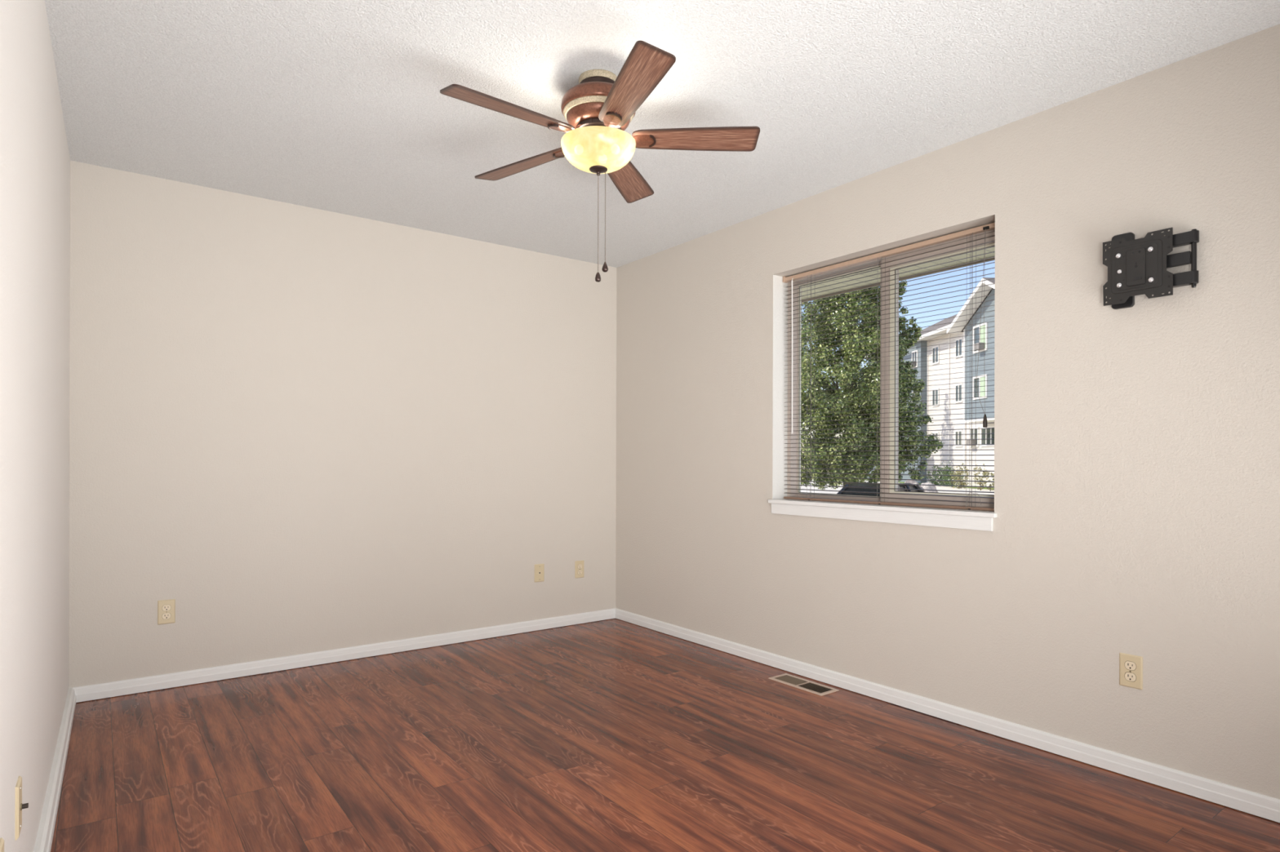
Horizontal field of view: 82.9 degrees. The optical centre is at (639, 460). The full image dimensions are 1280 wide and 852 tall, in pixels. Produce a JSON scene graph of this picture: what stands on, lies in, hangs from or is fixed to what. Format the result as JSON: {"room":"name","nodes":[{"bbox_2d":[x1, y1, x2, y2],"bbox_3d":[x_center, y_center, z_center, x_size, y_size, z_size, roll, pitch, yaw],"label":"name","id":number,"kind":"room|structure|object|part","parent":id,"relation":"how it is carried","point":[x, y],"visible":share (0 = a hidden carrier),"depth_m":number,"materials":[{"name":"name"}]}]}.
{"room":"empty bedroom","nodes":[
{"label":"empty bedroom","id":0,"kind":"room"},
{"bbox_2d":[0,0,70,851],"bbox_3d":[-1.224,-0.122,1.227,0.200,2.440,4.855,0,0,-36],"label":"wall","id":1,"kind":"structure","parent":0,"point":[35,159],"depth_m":1.84,"materials":[{"name":"paint"}]},
{"bbox_2d":[0,837,4,851],"bbox_3d":[-1.175,0.765,1.332,0.008,0.114,0.070,0,0,-36],"label":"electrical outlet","id":2,"kind":"object","parent":1,"relation":"attached to","point":[2,841],"visible":1,"depth_m":1.34,"materials":[{"name":"beige plastic"}]},
{"bbox_2d":[14,776,28,840],"bbox_3d":[-1.352,0.760,1.589,0.019,0.114,0.070,0,0,-36],"label":"cable plate","id":3,"kind":"object","parent":1,"relation":"attached to","point":[19,806],"visible":1,"depth_m":1.56,"materials":[{"name":"beige plastic"}]},
{"bbox_3d":[-1.357,0.760,1.585,0.006,0.115,0.070,0,0,-36],"label":"plate","id":4,"kind":"part","parent":3,"relation":"part of","materials":[{"name":"beige plastic"}]},
{"bbox_2d":[33,688,75,851],"bbox_3d":[-1.137,1.062,1.295,0.027,0.067,4.851,0,0,-36],"label":"baseboard","id":5,"kind":"structure","parent":1,"relation":"attached to","point":[44,839],"depth_m":2.35,"materials":[{"name":"white wood"}]},
{"bbox_2d":[68,160,616,688],"bbox_3d":[-1.504,-0.122,4.172,3.192,2.440,0.200,0,0,-37],"label":"wall","id":6,"kind":"structure","parent":0,"point":[301,429],"depth_m":3.87,"materials":[{"name":"beige paint"}]},
{"bbox_2d":[157,599,175,624],"bbox_3d":[-2.267,0.728,3.472,0.070,0.114,0.008,0,0,-37],"label":"electrical outlet","id":7,"kind":"object","parent":6,"relation":"attached to","point":[166,608],"visible":1,"depth_m":3.47,"materials":[{"name":"beige plastic"}]},
{"bbox_2d":[161,613,171,619],"bbox_3d":[-2.266,0.748,3.471,0.037,0.031,0.001,0,0,-37],"label":"receptacle","id":8,"kind":"object","parent":7,"relation":"attached to","point":[164,615],"depth_m":3.47,"materials":[{"name":"beige plastic"}]},
{"bbox_2d":[161,604,171,611],"bbox_3d":[-2.266,0.709,3.471,0.037,0.031,0.001,0,0,-37],"label":"receptacle","id":9,"kind":"object","parent":7,"relation":"attached to","point":[164,607],"depth_m":3.47,"materials":[{"name":"beige plastic"}]},
{"bbox_2d":[72,608,615,702],"bbox_3d":[-1.359,1.062,4.150,2.982,0.067,0.012,0,0,-37],"label":"baseboard","id":10,"kind":"structure","parent":6,"relation":"attached to","point":[102,691],"depth_m":3.87,"materials":[{"name":"white wood"}]},
{"bbox_2d":[534,564,544,582],"bbox_3d":[-0.649,0.731,4.684,0.070,0.114,0.007,0,0,-37],"label":"jack plate","id":11,"kind":"object","parent":6,"relation":"attached to","point":[539,568],"visible":1,"depth_m":4.68,"materials":[{"name":"beige plastic"}]},
{"bbox_2d":[574,560,584,578],"bbox_3d":[-0.405,0.735,4.866,0.070,0.114,0.008,0,0,-37],"label":"electrical outlet","id":12,"kind":"object","parent":6,"relation":"attached to","point":[579,565],"visible":1,"depth_m":4.86,"materials":[{"name":"beige plastic"}]},
{"bbox_2d":[44,0,1279,267],"bbox_3d":[0.055,-1.438,2.183,3.487,0.200,5.250,0,0,-37],"label":"ceiling","id":13,"kind":"structure","parent":0,"point":[338,106],"depth_m":2.61,"materials":[{"name":"white paint"}]},
{"bbox_2d":[440,40,759,282],"bbox_3d":[-0.174,-0.983,2.529,1.059,0.712,1.102,0,0,-37],"label":"ceiling fan","id":14,"kind":"object","parent":13,"relation":"hanging from","point":[597,111],"visible":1,"depth_m":2.47,"materials":[{"name":"brown wood"}]},
{"bbox_3d":[-0.414,-1.129,2.341,0.447,0.006,0.123,0,12,-38],"label":"blade","id":15,"kind":"part","parent":14,"relation":"part of","materials":[{"name":"brown wood"}]},
{"bbox_3d":[-0.430,-1.118,2.742,0.447,0.006,0.123,-2,12,34],"label":"blade","id":16,"kind":"part","parent":14,"relation":"part of","materials":[{"name":"brown wood"}]},
{"bbox_3d":[-0.147,-0.831,2.547,0.003,0.348,0.003,0,0,-37],"label":"pull chain","id":17,"kind":"part","parent":14,"relation":"part of","materials":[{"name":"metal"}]},
{"bbox_3d":[-0.147,-0.643,2.547,0.021,0.033,0.021,0,0,-37],"label":"pull knob","id":18,"kind":"part","parent":14,"relation":"part of","materials":[{"name":"brown wood"}]},
{"bbox_3d":[-0.146,-1.071,2.553,0.263,0.092,0.263,0,0,-37],"label":"lamp shade","id":19,"kind":"part","parent":14,"relation":"part of","materials":[{"name":"beige glass"}]},
{"bbox_3d":[-0.123,-0.683,2.563,0.023,0.038,0.023,0,0,-37],"label":"pull knob","id":20,"kind":"part","parent":14,"relation":"part of","materials":[{"name":"brown metal"}]},
{"bbox_3d":[-0.123,-0.860,2.563,0.003,0.322,0.003,0,0,-37],"label":"pull chain","id":21,"kind":"part","parent":14,"relation":"part of","materials":[{"name":"metal"}]},
{"bbox_3d":[-0.054,-1.122,2.882,0.123,0.006,0.447,-16,-5,15],"label":"blade","id":22,"kind":"part","parent":14,"relation":"part of","materials":[{"name":"brown wood"}]},
{"bbox_3d":[-0.027,-1.140,2.233,0.123,0.006,0.447,14,-7,-19],"label":"blade","id":23,"kind":"part","parent":14,"relation":"part of","materials":[{"name":"brown wood"}]},
{"bbox_3d":[0.195,-1.135,2.568,0.447,0.006,0.123,-1,-15,-2],"label":"blade","id":24,"kind":"part","parent":14,"relation":"part of","materials":[{"name":"brown wood"}]},
{"bbox_2d":[50,618,1279,851],"bbox_3d":[0.048,1.202,2.182,3.487,0.200,5.250,0,0,-37],"label":"floor","id":25,"kind":"structure","parent":0,"point":[611,735],"depth_m":2.60,"materials":[{"name":"brown wood"}]},
{"bbox_2d":[768,673,839,696],"bbox_3d":[0.800,1.101,3.562,0.132,0.004,0.336,0,0,-37],"label":"floor vent","id":26,"kind":"object","parent":25,"relation":"in","point":[815,688],"visible":1,"depth_m":3.55,"materials":[{"name":"beige metal"}]},
{"bbox_2d":[615,23,1279,799],"bbox_3d":[1.307,-0.115,3.247,0.200,2.440,5.050,0,0,-37],"label":"wall","id":27,"kind":"structure","parent":0,"point":[1137,447],"depth_m":2.76,"materials":[{"name":"beige paint"}]},
{"bbox_2d":[768,498,997,531],"bbox_3d":[1.104,0.250,3.427,0.136,0.074,1.225,0,0,-37],"label":"window sill","id":28,"kind":"structure","parent":27,"relation":"attached to","point":[978,520],"depth_m":3.29,"materials":[{"name":"white wood"}]},
{"bbox_2d":[786,229,995,507],"bbox_3d":[1.195,-0.387,3.494,0.085,1.206,1.197,0,0,-37],"label":"window","id":29,"kind":"structure","parent":27,"relation":"in","point":[796,399],"depth_m":3.47,"materials":[{"name":"beige plastic"}]},
{"bbox_3d":[1.048,-0.382,3.721,0.025,1.167,0.616,0,0,-37],"label":"fixed sash","id":30,"kind":"part","parent":29,"relation":"part of","materials":[{"name":"beige plastic"}]},
{"bbox_2d":[782,222,995,511],"bbox_3d":[1.130,-0.389,3.445,0.048,1.200,1.189,0,0,-37],"label":"blind","id":31,"kind":"object","parent":29,"relation":"attached to","point":[985,228],"visible":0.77,"depth_m":3.36,"materials":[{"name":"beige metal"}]},
{"bbox_3d":[0.890,-0.379,3.780,0.028,1.167,0.027,0,0,-37],"label":"ladder cord","id":32,"kind":"part","parent":31,"relation":"part of","materials":[{"name":"brown fabric"}]},
{"bbox_3d":[1.144,-0.379,3.441,0.028,1.167,0.023,0,0,-37],"label":"ladder cord","id":33,"kind":"part","parent":31,"relation":"part of","materials":[{"name":"brown fabric"}]},
{"bbox_3d":[1.136,0.205,3.450,0.024,0.012,1.173,0,0,-37],"label":"rail","id":34,"kind":"part","parent":31,"relation":"part of","materials":[{"name":"white plastic"}]},
{"bbox_3d":[1.409,-0.378,3.087,0.028,1.167,0.027,0,0,-37],"label":"ladder cord","id":35,"kind":"part","parent":31,"relation":"part of","materials":[{"name":"brown fabric"}]},
{"bbox_3d":[1.426,-0.573,3.030,0.009,0.778,0.039,0,0,-37],"label":"pull cord","id":36,"kind":"part","parent":31,"relation":"part of","materials":[{"name":"fabric"}]},
{"bbox_3d":[1.349,-0.381,3.263,0.025,1.167,0.606,0,0,-37],"label":"sliding sash","id":37,"kind":"part","parent":29,"relation":"part of","materials":[{"name":"beige plastic"}]},
{"bbox_2d":[801,246,995,302],"bbox_3d":[-0.327,-2.092,2.426,5.590,2.015,12.000,0,0,-37],"label":"roof eave","id":38,"kind":"object","parent":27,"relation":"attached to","point":[992,249],"visible":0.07,"depth_m":4.30,"materials":[{"name":"grey"}]},
{"bbox_2d":[615,608,1279,822],"bbox_3d":[1.279,1.069,3.103,0.012,0.067,4.850,0,0,-37],"label":"baseboard","id":39,"kind":"structure","parent":27,"relation":"attached to","point":[1256,804],"depth_m":2.85,"materials":[{"name":"white wood"}]},
{"bbox_2d":[1119,653,1142,689],"bbox_3d":[1.712,0.738,2.530,0.008,0.114,0.070,0,0,-37],"label":"electrical outlet","id":40,"kind":"object","parent":27,"relation":"attached to","point":[1131,666],"visible":1,"depth_m":2.53,"materials":[{"name":"beige plastic"}]},
{"bbox_2d":[1124,671,1136,682],"bbox_3d":[1.710,0.757,2.529,0.001,0.031,0.037,0,0,-37],"label":"receptacle","id":41,"kind":"object","parent":40,"relation":"attached to","point":[1129,677],"depth_m":2.53,"materials":[{"name":"beige plastic"}]},
{"bbox_2d":[1124,661,1136,671],"bbox_3d":[1.710,0.718,2.529,0.001,0.031,0.037,0,0,-37],"label":"receptacle","id":42,"kind":"object","parent":40,"relation":"attached to","point":[1128,665],"depth_m":2.53,"materials":[{"name":"beige plastic"}]},
{"bbox_2d":[1102,227,1199,309],"bbox_3d":[1.729,-0.663,2.461,0.069,0.260,0.271,0,0,-37],"label":"wall bracket","id":43,"kind":"object","parent":27,"relation":"attached to","point":[1135,267],"visible":1,"depth_m":2.45,"materials":[{"name":"black metal"}]},
{"bbox_3d":[1.691,-0.657,2.472,0.001,0.142,0.126,0,0,-37],"label":"raised panel","id":44,"kind":"part","parent":43,"relation":"part of","materials":[{"name":"black metal"}]},
{"bbox_3d":[1.692,-0.657,2.473,0.002,0.160,0.150,0,0,-37],"label":"raised panel","id":45,"kind":"part","parent":43,"relation":"part of","materials":[{"name":"black metal"}]},
{"bbox_3d":[1.695,-0.655,2.475,0.003,0.225,0.208,0,0,-37],"label":"plate","id":46,"kind":"part","parent":43,"relation":"part of","materials":[{"name":"black metal"}]},
{"bbox_3d":[1.765,-0.664,2.427,0.016,0.040,0.130,0,0,-37],"label":"swing arm","id":47,"kind":"part","parent":43,"relation":"part of","materials":[{"name":"black metal"}]},
{"bbox_3d":[1.750,-0.596,2.447,0.028,0.040,0.221,0,0,-37],"label":"swing arm","id":48,"kind":"part","parent":43,"relation":"part of","materials":[{"name":"black metal"}]},
{"bbox_3d":[1.751,-0.728,2.447,0.028,0.038,0.222,0,0,-37],"label":"swing arm","id":49,"kind":"part","parent":43,"relation":"part of","materials":[{"name":"black metal"}]},
{"bbox_3d":[1.809,-0.658,2.369,0.015,0.190,0.015,0,0,-37],"label":"pivot post","id":50,"kind":"part","parent":43,"relation":"part of","materials":[{"name":"black metal"}]},
{"label":"outside","id":51,"kind":"structure","parent":0,"visible":0},
{"bbox_2d":[822,475,994,489],"bbox_3d":[26.910,2.026,58.716,7.301,0.070,70.001,0,0,-3],"label":"lawn","id":52,"kind":"structure","parent":51,"point":[984,488],"depth_m":52.66,"materials":[{"name":"green plant"}]},
{"bbox_2d":[924,464,946,484],"bbox_3d":[23.659,1.253,58.047,1.823,1.751,1.719,0,0,-37],"label":"shrub","id":53,"kind":"object","parent":52,"relation":"on","point":[937,467],"visible":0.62,"depth_m":57.93,"materials":[{"name":"green plant"}]},
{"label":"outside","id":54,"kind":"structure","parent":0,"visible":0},
{"bbox_2d":[800,474,994,494],"bbox_3d":[20.991,2.173,52.119,89.700,0.300,170.000,0,0,-37],"label":"pavement","id":55,"kind":"structure","parent":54,"point":[944,488],"depth_m":48.59,"materials":[{"name":"concrete"}]},
{"bbox_2d":[800,280,944,489],"bbox_3d":[6.279,-3.610,20.826,4.805,11.273,3.824,0,0,-7],"label":"leafy tree","id":56,"kind":"object","parent":55,"relation":"on","point":[828,437],"visible":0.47,"depth_m":20.26,"materials":[{"name":"green plant"}]},
{"bbox_2d":[837,482,924,496],"bbox_3d":[5.577,1.260,17.000,1.780,1.422,4.500,0,0,35],"label":"car","id":57,"kind":"object","parent":55,"relation":"on","point":[856,485],"visible":0.02,"depth_m":16.75,"materials":[{"name":"paint"}]},
{"bbox_2d":[904,480,924,489],"bbox_3d":[15.046,1.584,39.964,1.262,1.040,1.307,0,0,-37],"label":"boulder","id":58,"kind":"object","parent":55,"relation":"on","point":[911,482],"visible":0.07,"depth_m":39.87,"materials":[{"name":"grey stone"}]},
{"bbox_2d":[864,277,995,486],"bbox_3d":[31.626,-6.173,53.141,18.500,16.450,42.300,0,0,-3],"label":"apartment building","id":59,"kind":"structure","parent":55,"relation":"on","point":[940,372],"depth_m":55.92,"materials":[{"name":"beige"}]},
{"bbox_3d":[24.467,-5.165,60.258,0.029,1.200,0.470,0,0,-3],"label":"pane","id":60,"kind":"part","parent":59,"relation":"part of","materials":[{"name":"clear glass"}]},
{"bbox_3d":[24.495,-5.165,59.789,0.029,1.200,0.470,0,0,-3],"label":"pane","id":61,"kind":"part","parent":59,"relation":"part of","materials":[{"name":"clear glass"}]},
{"bbox_3d":[24.505,-8.675,59.790,0.029,1.220,0.470,0,0,-3],"label":"pane","id":62,"kind":"part","parent":59,"relation":"part of","materials":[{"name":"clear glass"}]},
{"bbox_3d":[24.559,-4.040,58.360,0.070,12.150,6.370,0,0,-3],"label":"corner trim","id":63,"kind":"part","parent":59,"relation":"part of","materials":[{"name":"white wood"}]},
{"bbox_3d":[24.692,-1.666,56.372,0.029,1.040,0.455,0,0,-3],"label":"pane","id":64,"kind":"part","parent":59,"relation":"part of","materials":[{"name":"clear glass"}]},
{"bbox_3d":[24.701,-5.166,56.373,0.029,1.200,0.455,0,0,-3],"label":"pane","id":65,"kind":"part","parent":59,"relation":"part of","materials":[{"name":"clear glass"}]},
{"bbox_3d":[24.710,-8.675,56.374,0.029,1.220,0.455,0,0,-3],"label":"pane","id":66,"kind":"part","parent":59,"relation":"part of","materials":[{"name":"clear glass"}]},
{"bbox_3d":[24.719,-1.666,55.917,0.029,1.040,0.455,0,0,-3],"label":"pane","id":67,"kind":"part","parent":59,"relation":"part of","materials":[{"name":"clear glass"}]},
{"bbox_3d":[24.729,-5.166,55.919,0.029,1.200,0.455,0,0,-3],"label":"pane","id":68,"kind":"part","parent":59,"relation":"part of","materials":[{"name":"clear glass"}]},
{"bbox_3d":[24.738,-8.676,55.920,0.029,1.220,0.455,0,0,-3],"label":"pane","id":69,"kind":"part","parent":59,"relation":"part of","materials":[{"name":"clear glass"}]},
{"bbox_3d":[24.828,-1.691,54.106,0.029,1.190,0.495,0,0,-3],"label":"pane","id":70,"kind":"part","parent":59,"relation":"part of","materials":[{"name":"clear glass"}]},
{"bbox_3d":[24.858,-1.691,53.612,0.029,1.190,0.495,0,0,-3],"label":"pane","id":71,"kind":"part","parent":59,"relation":"part of","materials":[{"name":"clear glass"}]},
{"bbox_3d":[23.412,-5.001,50.327,0.029,1.340,0.770,0,0,-3],"label":"pane","id":72,"kind":"part","parent":59,"relation":"part of","materials":[{"name":"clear glass"}]},
{"bbox_3d":[23.421,-8.381,50.328,0.029,1.620,0.770,0,0,-3],"label":"pane","id":73,"kind":"part","parent":59,"relation":"part of","materials":[{"name":"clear glass"}]},
{"bbox_3d":[24.367,-6.019,48.160,1.670,6.700,8.230,0,0,-3],"label":"bay trim","id":74,"kind":"part","parent":59,"relation":"part of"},
{"bbox_3d":[23.458,-5.001,49.558,0.029,1.340,0.770,0,0,-3],"label":"pane","id":75,"kind":"part","parent":59,"relation":"part of","materials":[{"name":"glass"}]},
{"bbox_3d":[23.467,-8.381,49.559,0.029,1.620,0.770,0,0,-3],"label":"pane","id":76,"kind":"part","parent":59,"relation":"part of","materials":[{"name":"glass"}]},
{"bbox_3d":[24.925,-1.691,52.491,0.029,1.190,0.630,0,0,-3],"label":"pane","id":77,"kind":"part","parent":59,"relation":"part of","materials":[{"name":"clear glass"}]},
{"bbox_3d":[24.963,-1.691,51.862,0.029,1.190,0.630,0,0,-3],"label":"pane","id":78,"kind":"part","parent":59,"relation":"part of","materials":[{"name":"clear glass"}]},
{"bbox_3d":[25.001,-1.691,51.233,0.029,1.190,0.630,0,0,-3],"label":"pane","id":79,"kind":"part","parent":59,"relation":"part of","materials":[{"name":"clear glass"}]},
{"bbox_2d":[920,482,938,493],"bbox_3d":[16.183,1.675,41.022,1.192,0.821,1.220,0,0,-37],"label":"boulder","id":80,"kind":"object","parent":55,"relation":"on","point":[925,487],"visible":0.23,"depth_m":40.68,"materials":[{"name":"grey stone"}]},
{"bbox_2d":[933,461,953,486],"bbox_3d":[23.241,1.145,55.417,1.648,2.173,1.550,0,0,-4],"label":"shrub","id":81,"kind":"object","parent":55,"relation":"on","point":[944,468],"visible":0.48,"depth_m":55.39,"materials":[{"name":"green plant"}]},
{"bbox_2d":[941,467,965,487],"bbox_3d":[22.775,1.328,53.052,1.746,1.665,1.613,0,0,-9],"label":"shrub","id":82,"kind":"object","parent":55,"relation":"on","point":[948,477],"visible":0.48,"depth_m":52.90,"materials":[{"name":"green plant"}]},
{"bbox_2d":[949,462,971,488],"bbox_3d":[22.485,1.180,50.990,1.366,1.951,1.511,0,0,3],"label":"shrub","id":83,"kind":"object","parent":55,"relation":"on","point":[958,478],"visible":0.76,"depth_m":50.91,"materials":[{"name":"green plant"}]},
{"bbox_2d":[973,463,987,490],"bbox_3d":[22.538,1.148,48.042,0.940,1.786,0.978,0,0,25],"label":"shrub","id":84,"kind":"object","parent":55,"relation":"on","point":[976,467],"visible":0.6,"depth_m":47.95,"materials":[{"name":"green plant"}]},
{"bbox_2d":[982,470,994,491],"bbox_3d":[22.224,1.317,45.990,1.124,1.355,0.928,0,0,-37],"label":"shrub","id":85,"kind":"object","parent":55,"relation":"on","point":[985,473],"visible":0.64,"depth_m":45.93,"materials":[{"name":"green plant"}]}
]}

